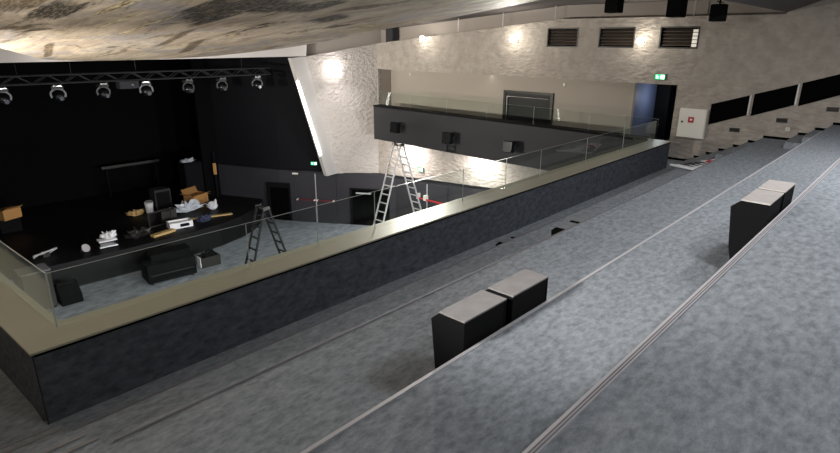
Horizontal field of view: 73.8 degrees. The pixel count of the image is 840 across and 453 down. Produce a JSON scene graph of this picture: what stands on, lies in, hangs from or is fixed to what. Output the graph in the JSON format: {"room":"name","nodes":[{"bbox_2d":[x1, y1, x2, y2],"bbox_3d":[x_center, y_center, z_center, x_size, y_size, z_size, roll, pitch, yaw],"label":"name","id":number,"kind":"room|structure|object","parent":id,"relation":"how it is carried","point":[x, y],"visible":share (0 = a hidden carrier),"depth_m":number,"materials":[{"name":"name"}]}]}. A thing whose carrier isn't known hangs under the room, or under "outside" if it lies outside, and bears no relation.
{"room":"theater balcony","nodes":[
{"label":"theater balcony","id":0,"kind":"room"},
{"bbox_2d":[0,327,46,420],"bbox_3d":[-8.610,0.297,9.432,13.998,1.400,0.382,15,23,37],"label":"wall","id":1,"kind":"structure","parent":0,"point":[17,365],"depth_m":5.28,"materials":[{"name":"carpet"}]},
{"bbox_2d":[31,356,48,424],"bbox_3d":[-3.353,1.452,4.942,0.010,0.710,0.010,16,24,40],"label":"trim","id":2,"kind":"structure","parent":1,"relation":"attached to","point":[31,356],"depth_m":4.93,"materials":[{"name":"grey metal"}]},
{"bbox_2d":[0,427,56,452],"bbox_3d":[-3.450,2.032,4.107,0.619,0.153,1.550,16,24,40],"label":"step","id":3,"kind":"structure","parent":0,"point":[53,428],"depth_m":4.65,"materials":[{"name":"grey metal"}]},
{"bbox_2d":[0,425,54,449],"bbox_3d":[-3.671,1.905,4.280,0.026,0.036,1.550,16,24,40],"label":"step","id":4,"kind":"structure","parent":3,"relation":"attached to","point":[52,426],"depth_m":4.67,"materials":[{"name":"grey metal"}]},
{"bbox_2d":[9,429,65,452],"bbox_3d":[-3.336,1.998,3.985,0.309,0.297,1.550,16,24,40],"label":"step","id":5,"kind":"structure","parent":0,"point":[56,434],"depth_m":4.42,"materials":[{"name":"grey metal"}]},
{"bbox_2d":[2,427,63,452],"bbox_3d":[-3.442,1.837,4.036,0.026,0.036,1.550,16,24,40],"label":"step","id":6,"kind":"structure","parent":5,"relation":"attached to","point":[61,428],"depth_m":4.42,"materials":[{"name":"grey metal"}]},
{"bbox_2d":[48,436,88,452],"bbox_3d":[-2.708,1.843,3.327,0.689,0.173,1.550,16,24,40],"label":"step","id":7,"kind":"structure","parent":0,"point":[79,441],"depth_m":3.95,"materials":[{"name":"grey metal"}]},
{"bbox_2d":[41,434,85,452],"bbox_3d":[-2.954,1.699,3.519,0.026,0.036,1.550,16,24,40],"label":"step","id":8,"kind":"structure","parent":7,"relation":"attached to","point":[82,435],"depth_m":3.96,"materials":[{"name":"grey metal"}]},
{"bbox_2d":[70,439,103,452],"bbox_3d":[-2.581,1.803,3.191,0.344,0.337,1.550,16,24,40],"label":"step","id":9,"kind":"structure","parent":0,"point":[96,444],"depth_m":3.70,"materials":[{"name":"grey metal"}]},
{"bbox_2d":[62,437,98,452],"bbox_3d":[-2.700,1.619,3.246,0.026,0.036,1.550,16,24,40],"label":"step","id":10,"kind":"structure","parent":9,"relation":"attached to","point":[95,438],"depth_m":3.71,"materials":[{"name":"grey metal"}]},
{"bbox_2d":[0,59,200,207],"bbox_3d":[-16.416,-4.854,25.750,0.300,9.200,18.000,16,24,40],"label":"curtain","id":11,"kind":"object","parent":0,"point":[51,151],"depth_m":26.48,"materials":[{"name":"black fabric"}]},
{"bbox_2d":[0,181,263,289],"bbox_3d":[-13.250,0.092,24.005,8.750,0.950,12.400,16,24,40],"label":"stage","id":12,"kind":"structure","parent":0,"point":[67,225],"depth_m":22.52,"materials":[{"name":"black wood"}]},
{"bbox_2d":[0,217,22,233],"bbox_3d":[-16.271,-0.080,22.157,0.600,0.500,0.700,16,24,40],"label":"cardboard box","id":13,"kind":"object","parent":12,"relation":"on","point":[13,225],"visible":0.8,"depth_m":21.96,"materials":[{"name":"black cardboard"}]},
{"bbox_2d":[0,205,21,220],"bbox_3d":[-16.154,-0.559,22.007,0.670,0.506,0.700,7,19,19],"label":"cardboard box","id":14,"kind":"object","parent":13,"relation":"on","point":[10,212],"visible":1,"depth_m":21.92,"materials":[{"name":"brown cardboard"}]},
{"bbox_2d":[32,247,56,258],"bbox_3d":[-13.115,0.936,19.574,0.253,0.237,0.805,11,21,29],"label":"tool rack","id":15,"kind":"object","parent":12,"relation":"on","point":[44,254],"visible":1,"depth_m":19.53,"materials":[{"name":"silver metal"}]},
{"bbox_2d":[96,237,117,249],"bbox_3d":[-11.457,0.601,20.504,0.600,0.310,0.400,-15,24,-39],"label":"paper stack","id":16,"kind":"object","parent":12,"relation":"on","point":[101,240],"visible":0.95,"depth_m":20.40,"materials":[{"name":"white paper"}]},
{"bbox_2d":[99,230,116,238],"bbox_3d":[-11.422,0.276,20.479,0.506,0.315,0.400,-3,19,-9],"label":"cloth","id":17,"kind":"object","parent":16,"relation":"on","point":[111,234],"visible":1,"depth_m":20.39,"materials":[{"name":"white fabric"}]},
{"bbox_2d":[105,169,111,197],"bbox_3d":[-14.918,-2.070,26.775,0.080,1.389,0.080,16,24,40],"label":"stand","id":18,"kind":"object","parent":12,"relation":"on","point":[106,171],"visible":1,"depth_m":26.75,"materials":[{"name":"black metal"}]},
{"bbox_2d":[101,159,158,169],"bbox_3d":[-14.134,-3.048,27.342,0.100,0.120,2.700,16,24,40],"label":"batten","id":19,"kind":"object","parent":18,"relation":"on","point":[153,160],"visible":1,"depth_m":27.25,"materials":[{"name":"grey metal"}]},
{"bbox_2d":[127,208,144,215],"bbox_3d":[-12.298,-0.620,24.216,0.501,0.274,0.867,16,24,40],"label":"rag","id":20,"kind":"object","parent":12,"relation":"on","point":[136,212],"visible":1,"depth_m":24.09,"materials":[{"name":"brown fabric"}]},
{"bbox_2d":[123,226,152,238],"bbox_3d":[-10.864,0.221,21.523,0.630,0.390,1.192,16,24,40],"label":"pile","id":21,"kind":"object","parent":12,"relation":"on","point":[132,234],"visible":1,"depth_m":21.40,"materials":[{"name":"black fabric"}]},
{"bbox_2d":[144,200,152,212],"bbox_3d":[-11.919,-0.889,24.613,0.375,0.548,0.375,16,24,40],"label":"paint bucket","id":22,"kind":"object","parent":12,"relation":"on","point":[148,205],"visible":0.98,"depth_m":24.52,"materials":[{"name":"white plastic"}]},
{"bbox_2d":[149,186,171,210],"bbox_3d":[-11.616,-1.247,25.061,0.615,0.950,0.700,16,24,40],"label":"speaker box","id":23,"kind":"object","parent":12,"relation":"on","point":[160,196],"visible":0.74,"depth_m":24.84,"materials":[{"name":"grey paint"}]},
{"bbox_2d":[156,191,171,208],"bbox_3d":[-11.395,-1.182,24.868,0.014,0.750,0.600,16,24,40],"label":"grille","id":24,"kind":"object","parent":23,"relation":"attached to","point":[163,198],"depth_m":24.86,"materials":[{"name":"black"}]},
{"bbox_2d":[150,228,175,237],"bbox_3d":[-10.066,0.250,21.942,0.240,0.090,0.950,11,21,29],"label":"board","id":25,"kind":"object","parent":12,"relation":"on","point":[170,230],"visible":1,"depth_m":21.85,"materials":[{"name":"brown wood"}]},
{"bbox_2d":[157,207,176,221],"bbox_3d":[-10.712,-0.514,23.709,0.400,0.420,0.640,16,24,40],"label":"storage box","id":26,"kind":"object","parent":12,"relation":"on","point":[164,215],"visible":0.96,"depth_m":23.54,"materials":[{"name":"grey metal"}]},
{"bbox_2d":[166,217,192,228],"bbox_3d":[-9.787,-0.115,22.793,0.900,0.250,0.520,-14,23,-37],"label":"box","id":27,"kind":"object","parent":12,"relation":"on","point":[184,222],"visible":0.99,"depth_m":22.70,"materials":[{"name":"white plastic"}]},
{"bbox_2d":[170,199,204,212],"bbox_3d":[-10.294,-0.943,24.778,0.788,0.559,1.571,16,24,40],"label":"plastic film","id":28,"kind":"object","parent":12,"relation":"on","point":[193,204],"visible":0.94,"depth_m":24.66,"materials":[{"name":"white plastic"}]},
{"bbox_2d":[177,159,204,197],"bbox_3d":[-10.956,-2.266,26.878,0.712,1.750,0.900,16,24,40],"label":"tall cabinet","id":29,"kind":"object","parent":12,"relation":"on","point":[190,173],"visible":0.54,"depth_m":26.55,"materials":[{"name":"black"}]},
{"bbox_2d":[180,186,209,203],"bbox_3d":[-10.431,-1.428,26.078,0.924,0.668,1.324,8,20,21],"label":"carton","id":30,"kind":"object","parent":12,"relation":"on","point":[189,193],"visible":0.84,"depth_m":26.11,"materials":[{"name":"brown cardboard"}]},
{"bbox_2d":[196,214,212,221],"bbox_3d":[-9.044,-0.359,23.385,0.526,0.343,0.676,3,19,9],"label":"tool bag","id":31,"kind":"object","parent":12,"relation":"on","point":[206,217],"visible":1,"depth_m":23.34,"materials":[{"name":"blue fabric"}]},
{"bbox_2d":[212,151,218,195],"bbox_3d":[-9.874,-2.515,26.936,0.100,2.200,0.160,16,24,40],"label":"wood post","id":32,"kind":"object","parent":12,"relation":"on","point":[213,157],"visible":1,"depth_m":26.88,"materials":[{"name":"black wood"}]},
{"bbox_2d":[0,45,306,62],"bbox_3d":[-9.907,-6.276,17.415,0.250,2.170,15.700,16,24,40],"label":"wall","id":33,"kind":"structure","parent":0,"point":[6,56],"depth_m":20.71,"materials":[{"name":"white paint"}]},
{"bbox_2d":[189,58,220,196],"bbox_3d":[-10.087,-5.062,26.272,0.150,7.450,0.800,16,24,40],"label":"wall","id":34,"kind":"structure","parent":0,"point":[202,95],"depth_m":26.28,"materials":[{"name":"black fabric"}]},
{"bbox_2d":[47,218,367,320],"bbox_3d":[-3.485,3.015,17.215,35.100,0.200,20.000,16,24,40],"label":"floor","id":35,"kind":"structure","parent":0,"point":[294,234],"depth_m":21.71,"materials":[{"name":"carpet"}]},
{"bbox_2d":[14,263,57,309],"bbox_3d":[-12.192,1.970,17.788,0.740,1.310,0.820,16,24,40],"label":"cabinet","id":36,"kind":"object","parent":35,"relation":"on","point":[30,279],"visible":0.63,"depth_m":17.54,"materials":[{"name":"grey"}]},
{"bbox_2d":[54,279,83,306],"bbox_3d":[-11.493,2.161,18.302,0.550,0.632,0.620,16,24,40],"label":"monitor wedge","id":37,"kind":"object","parent":35,"relation":"on","point":[69,292],"visible":1,"depth_m":18.17,"materials":[{"name":"black plastic"}]},
{"bbox_2d":[140,243,196,285],"bbox_3d":[-9.083,1.356,20.198,1.650,1.000,0.910,-15,24,-38],"label":"equipment case","id":38,"kind":"object","parent":35,"relation":"on","point":[176,261],"visible":1,"depth_m":19.93,"materials":[{"name":"black plastic"}]},
{"bbox_2d":[196,248,220,268],"bbox_3d":[-8.117,1.172,21.383,0.770,0.616,0.500,-17,25,-42],"label":"crate","id":39,"kind":"object","parent":35,"relation":"on","point":[210,258],"visible":1,"depth_m":21.25,"materials":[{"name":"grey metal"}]},
{"bbox_2d":[245,203,285,263],"bbox_3d":[-4.270,1.311,15.736,0.520,3.954,2.630,16,24,40],"label":"step ladder","id":40,"kind":"object","parent":35,"relation":"on","point":[264,209],"visible":0.38,"depth_m":15.24,"materials":[{"name":"black metal"}]},
{"bbox_2d":[373,142,421,224],"bbox_3d":[-0.771,-0.637,20.334,0.560,4.804,3.570,16,24,40],"label":"step ladder","id":41,"kind":"object","parent":35,"relation":"on","point":[394,143],"visible":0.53,"depth_m":19.75,"materials":[{"name":"silver metal"}]},
{"bbox_2d":[208,57,279,168],"bbox_3d":[-8.107,-5.703,25.815,3.427,5.920,0.200,7,19,18],"label":"wall","id":42,"kind":"structure","parent":0,"point":[244,115],"depth_m":25.89,"materials":[{"name":"black"}]},
{"bbox_2d":[218,164,279,217],"bbox_3d":[-8.168,-1.695,27.104,3.427,2.460,0.200,7,19,18],"label":"wall","id":43,"kind":"structure","parent":0,"point":[235,180],"depth_m":26.92,"materials":[{"name":"grey paint"}]},
{"bbox_2d":[266,182,291,220],"bbox_3d":[-6.670,-1.192,26.553,1.160,1.830,0.058,4,19,10],"label":"door","id":44,"kind":"structure","parent":43,"relation":"in","point":[278,194],"depth_m":26.54,"materials":[{"name":"black"}]},
{"bbox_2d":[272,56,395,225],"bbox_3d":[-3.808,-4.159,25.186,5.565,8.400,0.242,4,19,10],"label":"wall","id":45,"kind":"structure","parent":0,"point":[296,147],"depth_m":25.52,"materials":[{"name":"black paint"}]},
{"bbox_2d":[292,172,337,223],"bbox_3d":[-4.906,-1.319,26.115,2.083,2.390,0.168,4,19,10],"label":"door","id":46,"kind":"structure","parent":45,"relation":"in","point":[312,189],"depth_m":26.12,"materials":[{"name":"grey paint"}]},
{"bbox_2d":[350,188,389,224],"bbox_3d":[-2.320,-0.882,25.820,1.858,1.760,0.067,4,19,10],"label":"door","id":47,"kind":"structure","parent":45,"relation":"in","point":[361,206],"depth_m":25.83,"materials":[{"name":"black"}]},
{"bbox_2d":[298,30,380,56],"bbox_3d":[-3.375,-8.107,23.759,3.723,2.400,0.242,-8,20,-24],"label":"wall","id":48,"kind":"structure","parent":0,"point":[373,37],"depth_m":23.83,"materials":[{"name":"beige paint"}]},
{"bbox_2d":[0,135,682,446],"bbox_3d":[-1.211,-1.543,16.250,15.300,0.690,23.200,16,24,40],"label":"floor","id":49,"kind":"structure","parent":0,"point":[82,417],"depth_m":5.99,"materials":[{"name":"grey carpet"}]},
{"bbox_2d":[306,43,378,172],"bbox_3d":[-3.421,-5.083,24.625,3.112,5.671,0.770,-7,20,-22],"label":"wall","id":50,"kind":"structure","parent":0,"point":[346,98],"depth_m":24.38,"materials":[{"name":"grey paint"}]},
{"bbox_2d":[296,79,321,156],"bbox_3d":[-4.697,-4.533,23.691,0.088,3.326,1.086,16,24,40],"label":"light bar","id":51,"kind":"object","parent":50,"relation":"attached to","point":[297,81],"visible":1,"depth_m":23.65,"materials":[{"name":"white"}]},
{"bbox_2d":[288,56,336,175],"bbox_3d":[-4.566,-4.628,24.076,0.220,5.160,2.110,16,24,40],"label":"trim","id":52,"kind":"structure","parent":50,"relation":"attached to","point":[299,66],"depth_m":23.83,"materials":[{"name":"grey paint"}]},
{"bbox_2d":[33,143,669,423],"bbox_3d":[1.606,0.016,10.484,0.440,1.395,15.120,16,24,40],"label":"wall","id":53,"kind":"structure","parent":0,"point":[75,378],"depth_m":6.67,"materials":[{"name":"carpet"}]},
{"bbox_2d":[0,138,671,355],"bbox_3d":[-3.590,-2.062,14.354,14.005,0.022,15.880,16,24,40],"label":"parapet ledge","id":54,"kind":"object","parent":53,"relation":"on","point":[29,324],"depth_m":6.24,"materials":[{"name":"beige"}]},
{"bbox_2d":[0,241,56,326],"bbox_3d":[-4.256,0.453,5.833,2.231,0.550,0.013,15,23,37],"label":"balustrade panel","id":55,"kind":"object","parent":54,"relation":"on","point":[0,241],"visible":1,"depth_m":5.21,"materials":[{"name":"clear glass"}]},
{"bbox_2d":[45,224,242,327],"bbox_3d":[-2.712,0.457,5.853,0.012,0.550,2.009,16,24,40],"label":"balustrade panel","id":56,"kind":"object","parent":54,"relation":"on","point":[241,224],"visible":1,"depth_m":5.28,"materials":[{"name":"clear glass"}]},
{"bbox_2d":[34,143,668,356],"bbox_3d":[1.778,-0.595,10.120,0.011,0.027,15.100,16,24,40],"label":"trim","id":57,"kind":"structure","parent":53,"relation":"attached to","point":[156,315],"depth_m":6.54,"materials":[{"name":"black"}]},
{"bbox_2d":[21,151,720,452],"bbox_3d":[2.740,0.239,9.287,1.060,0.500,18.000,16,24,40],"label":"floor","id":58,"kind":"structure","parent":0,"point":[108,428],"depth_m":5.62,"materials":[{"name":"grey carpet"}]},
{"bbox_2d":[72,158,699,430],"bbox_3d":[2.354,-0.102,9.550,0.018,0.036,14.900,16,24,40],"label":"trim","id":59,"kind":"structure","parent":58,"relation":"attached to","point":[87,423],"depth_m":5.86,"materials":[{"name":"grey metal"}]},
{"bbox_2d":[551,221,576,235],"bbox_3d":[2.061,0.183,7.954,0.287,0.435,0.320,16,24,40],"label":"seat","id":60,"kind":"object","parent":58,"relation":"on","point":[565,225],"visible":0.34,"depth_m":7.86,"materials":[{"name":"black fabric"}]},
{"bbox_2d":[569,214,592,223],"bbox_3d":[2.386,0.074,8.290,0.287,0.435,0.400,16,24,40],"label":"seat","id":61,"kind":"object","parent":58,"relation":"on","point":[582,217],"visible":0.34,"depth_m":8.18,"materials":[{"name":"black"}]},
{"bbox_2d":[670,159,714,170],"bbox_3d":[7.159,-1.524,13.768,1.880,0.059,0.950,-10,21,-29],"label":"banner","id":62,"kind":"object","parent":58,"relation":"on","point":[691,166],"visible":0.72,"depth_m":13.76,"materials":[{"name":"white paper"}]},
{"bbox_2d":[381,69,390,104],"bbox_3d":[-1.572,-5.744,25.089,0.200,3.100,0.610,16,24,40],"label":"wall","id":63,"kind":"structure","parent":0,"point":[385,74],"depth_m":24.86,"materials":[{"name":"beige paint"}]},
{"bbox_2d":[386,27,398,41],"bbox_3d":[-1.175,-8.113,23.571,0.400,0.681,0.360,16,24,40],"label":"pillar","id":64,"kind":"structure","parent":0,"point":[392,34],"depth_m":23.45,"materials":[{"name":"grey paint"}]},
{"bbox_2d":[89,138,789,452],"bbox_3d":[3.659,0.054,8.338,1.470,0.500,18.000,16,24,40],"label":"floor","id":65,"kind":"structure","parent":0,"point":[290,406],"depth_m":4.45,"materials":[{"name":"grey carpet"}]},
{"bbox_2d":[113,145,746,441],"bbox_3d":[3.122,-0.331,8.732,0.018,0.036,14.900,16,24,40],"label":"trim","id":66,"kind":"structure","parent":65,"relation":"attached to","point":[311,348],"depth_m":4.80,"materials":[{"name":"grey metal"}]},
{"bbox_2d":[431,290,506,368],"bbox_3d":[0.339,0.854,3.947,0.287,0.690,0.475,16,24,40],"label":"seat","id":67,"kind":"object","parent":65,"relation":"on","point":[458,327],"visible":0.59,"depth_m":3.76,"materials":[{"name":"black"}]},
{"bbox_2d":[485,269,548,325],"bbox_3d":[0.716,0.732,4.322,0.287,0.690,0.485,16,24,40],"label":"seat","id":68,"kind":"object","parent":65,"relation":"on","point":[524,290],"visible":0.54,"depth_m":4.14,"materials":[{"name":"black"}]},
{"bbox_2d":[396,175,491,217],"bbox_3d":[5.748,0.235,19.494,18.450,3.765,0.200,16,24,40],"label":"wall","id":69,"kind":"structure","parent":0,"point":[454,190],"depth_m":23.91,"materials":[{"name":"grey paint"}]},
{"bbox_2d":[410,179,446,213],"bbox_3d":[0.286,-0.670,24.186,2.100,2.440,0.219,16,24,40],"label":"door","id":70,"kind":"structure","parent":69,"relation":"in","point":[430,195],"depth_m":23.99,"materials":[{"name":"grey paint"}]},
{"bbox_2d":[374,107,647,170],"bbox_3d":[2.251,-3.116,19.990,11.762,1.370,0.120,18,25,42],"label":"wall","id":71,"kind":"structure","parent":0,"point":[482,139],"depth_m":19.57,"materials":[{"name":"black paint"}]},
{"bbox_2d":[390,122,402,132],"bbox_3d":[-0.910,-3.989,22.514,0.396,0.443,0.503,16,24,40],"label":"loudspeaker","id":72,"kind":"object","parent":71,"relation":"attached to","point":[395,127],"visible":1,"depth_m":22.35,"materials":[{"name":"black plastic"}]},
{"bbox_2d":[441,132,454,143],"bbox_3d":[1.103,-3.275,20.653,0.396,0.443,0.503,16,24,40],"label":"loudspeaker","id":73,"kind":"object","parent":71,"relation":"attached to","point":[447,137],"visible":1,"depth_m":20.49,"materials":[{"name":"black plastic"}]},
{"bbox_2d":[502,141,515,152],"bbox_3d":[3.060,-2.693,18.808,0.356,0.402,0.500,16,24,40],"label":"loudspeaker","id":74,"kind":"object","parent":71,"relation":"attached to","point":[508,146],"visible":1,"depth_m":18.64,"materials":[{"name":"black plastic"}]},
{"bbox_2d":[373,104,651,140],"bbox_3d":[2.348,-3.826,19.860,11.773,0.060,0.450,18,25,42],"label":"trim","id":75,"kind":"structure","parent":71,"relation":"attached to","point":[581,130],"depth_m":18.57,"materials":[{"name":"black"}]},
{"bbox_2d":[391,70,636,133],"bbox_3d":[2.746,-4.534,21.845,11.240,3.300,0.150,16,24,40],"label":"wall","id":76,"kind":"structure","parent":0,"point":[607,98],"depth_m":20.83,"materials":[{"name":"beige paint"}]},
{"bbox_2d":[502,90,553,124],"bbox_3d":[3.921,-4.158,20.624,2.100,1.589,0.138,16,24,40],"label":"door","id":77,"kind":"structure","parent":76,"relation":"in","point":[519,109],"depth_m":20.53,"materials":[{"name":"black metal"}]},
{"bbox_2d":[309,125,839,452],"bbox_3d":[5.120,-0.311,7.913,1.105,0.500,16.450,16,24,40],"label":"floor","id":78,"kind":"structure","parent":0,"point":[500,396],"depth_m":3.66,"materials":[{"name":"grey carpet"}]},
{"bbox_2d":[300,131,822,452],"bbox_3d":[4.194,-0.480,7.646,0.024,0.036,14.900,16,24,40],"label":"trim","id":79,"kind":"structure","parent":78,"relation":"attached to","point":[457,357],"depth_m":3.77,"materials":[{"name":"grey metal"}]},
{"bbox_2d":[728,189,783,258],"bbox_3d":[2.924,0.043,4.937,0.287,0.660,0.500,16,24,40],"label":"seat","id":80,"kind":"object","parent":78,"relation":"on","point":[757,209],"visible":0.73,"depth_m":4.74,"materials":[{"name":"black"}]},
{"bbox_2d":[749,180,795,213],"bbox_3d":[3.283,-0.077,5.308,0.287,0.660,0.430,16,24,40],"label":"seat","id":81,"kind":"object","parent":78,"relation":"on","point":[787,188],"visible":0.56,"depth_m":5.14,"materials":[{"name":"black"}]},
{"bbox_2d":[381,0,786,45],"bbox_3d":[3.931,-6.681,19.608,15.520,2.400,0.200,16,24,40],"label":"wall","id":82,"kind":"structure","parent":0,"point":[640,9],"depth_m":18.50,"materials":[{"name":"beige paint"}]},
{"bbox_2d":[383,0,821,29],"bbox_3d":[0.181,-5.634,10.144,24.600,3.616,18.900,16,24,40],"label":"ceiling","id":83,"kind":"structure","parent":0,"point":[780,5],"depth_m":16.99,"materials":[{"name":"grey paint"}]},
{"bbox_2d":[0,0,538,60],"bbox_3d":[-5.125,-3.968,11.064,15.462,1.786,11.542,16,24,40],"label":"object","id":84,"kind":"structure","parent":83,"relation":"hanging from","point":[65,30],"depth_m":11.20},
{"bbox_2d":[604,0,623,12],"bbox_3d":[4.748,-5.464,13.638,0.361,0.485,0.425,16,24,40],"label":"spotlight","id":85,"kind":"object","parent":83,"relation":"hanging from","point":[611,6],"visible":1,"depth_m":13.55,"materials":[{"name":"black metal"}]},
{"bbox_2d":[666,0,687,17],"bbox_3d":[5.851,-5.066,12.699,0.361,0.595,0.425,16,24,40],"label":"spotlight","id":86,"kind":"object","parent":83,"relation":"hanging from","point":[675,8],"visible":1,"depth_m":12.61,"materials":[{"name":"black metal"}]},
{"bbox_2d":[708,0,728,21],"bbox_3d":[6.515,-4.819,12.137,0.311,0.701,0.357,16,24,40],"label":"spotlight","id":87,"kind":"object","parent":83,"relation":"hanging from","point":[718,12],"visible":1,"depth_m":12.09,"materials":[{"name":"black metal"}]},
{"bbox_2d":[377,0,839,187],"bbox_3d":[6.690,-5.186,16.708,23.050,10.979,0.200,16,24,40],"label":"wall","id":88,"kind":"structure","parent":0,"point":[739,56],"depth_m":16.29,"materials":[{"name":"paint"}]},
{"bbox_2d":[546,28,578,46],"bbox_3d":[4.786,-6.208,18.380,1.220,0.695,0.455,16,24,40],"label":"vent","id":89,"kind":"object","parent":88,"relation":"in","point":[562,37],"depth_m":18.41,"materials":[{"name":"black metal"}]},
{"bbox_2d":[598,27,635,47],"bbox_3d":[6.133,-5.809,17.206,1.240,0.695,0.455,16,24,40],"label":"vent","id":90,"kind":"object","parent":88,"relation":"in","point":[614,37],"depth_m":17.18,"materials":[{"name":"black metal"}]},
{"bbox_2d":[658,26,700,48],"bbox_3d":[7.490,-5.408,16.022,1.190,0.695,0.455,16,24,40],"label":"vent","id":91,"kind":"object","parent":88,"relation":"in","point":[682,37],"depth_m":15.98,"materials":[{"name":"black metal"}]},
{"bbox_2d":[522,158,839,452],"bbox_3d":[4.999,-0.706,6.787,0.042,0.036,17.990,16,24,40],"label":"trim","id":92,"kind":"structure","parent":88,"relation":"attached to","point":[597,384],"depth_m":2.76,"materials":[{"name":"grey metal"}]},
{"bbox_2d":[676,108,708,138],"bbox_3d":[7.819,-2.968,16.082,0.740,0.820,0.151,16,24,40],"label":"cabinet","id":93,"kind":"object","parent":88,"relation":"attached to","point":[692,122],"visible":1,"depth_m":16.02,"materials":[{"name":"white metal"}]},
{"bbox_2d":[708,95,751,123],"bbox_3d":[8.523,-3.204,15.408,0.958,0.880,0.034,16,24,40],"label":"wall panel","id":94,"kind":"object","parent":88,"relation":"attached to","point":[738,107],"visible":1,"depth_m":15.38,"materials":[{"name":"black"}]},
{"bbox_2d":[668,122,839,160],"bbox_3d":[9.936,-2.221,14.363,6.798,1.970,0.029,16,24,40],"label":"baseboard","id":95,"kind":"structure","parent":88,"relation":"attached to","point":[834,123],"depth_m":14.93,"materials":[{"name":"black"}]},
{"bbox_2d":[751,84,799,115],"bbox_3d":[9.283,-3.297,14.642,0.978,0.890,0.034,16,24,40],"label":"wall panel","id":96,"kind":"object","parent":88,"relation":"attached to","point":[771,100],"visible":1,"depth_m":14.62,"materials":[{"name":"black"}]},
{"bbox_2d":[798,74,839,105],"bbox_3d":[10.036,-3.403,13.879,0.958,0.900,0.034,16,24,40],"label":"wall panel","id":97,"kind":"object","parent":88,"relation":"attached to","point":[828,87],"visible":1,"depth_m":13.93,"materials":[{"name":"black"}]},
{"bbox_2d":[631,83,676,140],"bbox_3d":[8.302,-4.109,19.678,0.100,2.150,4.150,16,24,40],"label":"wall","id":98,"kind":"structure","parent":0,"point":[645,96],"depth_m":18.86,"materials":[{"name":"blue"}]},
{"bbox_2d":[650,84,673,139],"bbox_3d":[8.372,-4.003,19.358,0.460,2.150,0.250,16,24,40],"label":"door","id":99,"kind":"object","parent":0,"point":[663,99],"visible":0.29,"depth_m":19.27,"materials":[{"name":"black"}]},
{"bbox_2d":[539,163,839,452],"bbox_3d":[5.510,-0.331,6.421,1.415,0.500,18.000,16,24,40],"label":"floor","id":100,"kind":"structure","parent":0,"point":[752,365],"depth_m":2.58,"materials":[{"name":"grey carpet"}]},
{"bbox_2d":[783,135,803,149],"bbox_3d":[9.504,-2.044,13.753,0.689,0.173,1.550,16,24,40],"label":"step","id":101,"kind":"structure","parent":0,"point":[794,142],"depth_m":13.40,"materials":[{"name":"grey carpet"}]},
{"bbox_2d":[801,130,820,142],"bbox_3d":[9.632,-2.084,13.617,0.344,0.337,1.550,16,24,40],"label":"step","id":102,"kind":"structure","parent":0,"point":[815,132],"depth_m":13.33,"materials":[{"name":"grey carpet"}]},
{"bbox_3d":[-12.878,-7.516,21.460,9.850,0.200,18.000,16,24,40],"label":"ceiling","id":103,"kind":"structure","parent":0,"visible":0},
{"bbox_2d":[0,60,270,86],"bbox_3d":[-10.131,-5.886,19.434,0.308,1.584,11.164,16,24,40],"label":"lighting truss","id":104,"kind":"object","parent":103,"relation":"hanging from","point":[259,68],"visible":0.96,"depth_m":19.42,"materials":[{"name":"grey metal"}]},
{"bbox_2d":[0,87,11,104],"bbox_3d":[-12.742,-3.985,17.072,0.469,0.558,0.363,-16,24,-40],"label":"spotlight","id":105,"kind":"object","parent":104,"relation":"hanging from","point":[4,99],"visible":1,"depth_m":17.02,"materials":[{"name":"silver metal"}]},
{"bbox_2d":[50,84,66,101],"bbox_3d":[-11.727,-4.325,18.121,0.469,0.558,0.363,-13,23,-35],"label":"spotlight","id":106,"kind":"object","parent":104,"relation":"hanging from","point":[58,96],"visible":1,"depth_m":18.03,"materials":[{"name":"silver metal"}]},
{"bbox_2d":[96,82,110,98],"bbox_3d":[-10.804,-4.635,19.074,0.363,0.558,0.469,14,23,36],"label":"spotlight","id":107,"kind":"object","parent":104,"relation":"hanging from","point":[102,93],"visible":1,"depth_m":18.99,"materials":[{"name":"silver metal"}]},
{"bbox_2d":[115,81,139,88],"bbox_3d":[-10.236,-4.965,19.587,0.450,0.250,0.640,16,24,40],"label":"projector","id":108,"kind":"object","parent":104,"relation":"hanging from","point":[119,84],"visible":0.88,"depth_m":19.44,"materials":[{"name":"grey paint"}]},
{"bbox_2d":[139,80,152,95],"bbox_3d":[-9.831,-4.961,20.080,0.469,0.558,0.363,-12,22,-33],"label":"spotlight","id":109,"kind":"object","parent":104,"relation":"hanging from","point":[146,91],"visible":1,"depth_m":19.99,"materials":[{"name":"silver metal"}]},
{"bbox_2d":[182,78,193,93],"bbox_3d":[-8.773,-5.316,21.173,0.363,0.558,0.469,16,24,39],"label":"spotlight","id":110,"kind":"object","parent":104,"relation":"hanging from","point":[188,89],"visible":1,"depth_m":21.08,"materials":[{"name":"silver metal"}]},
{"bbox_2d":[216,77,227,90],"bbox_3d":[-7.838,-5.630,22.138,0.469,0.558,0.363,-16,25,-41],"label":"spotlight","id":111,"kind":"object","parent":104,"relation":"hanging from","point":[222,87],"visible":1,"depth_m":22.05,"materials":[{"name":"silver metal"}]},
{"bbox_2d":[251,76,262,88],"bbox_3d":[-6.769,-5.988,23.243,0.469,0.558,0.363,-12,22,-33],"label":"spotlight","id":112,"kind":"object","parent":104,"relation":"hanging from","point":[257,85],"visible":1,"depth_m":23.15,"materials":[{"name":"silver metal"}]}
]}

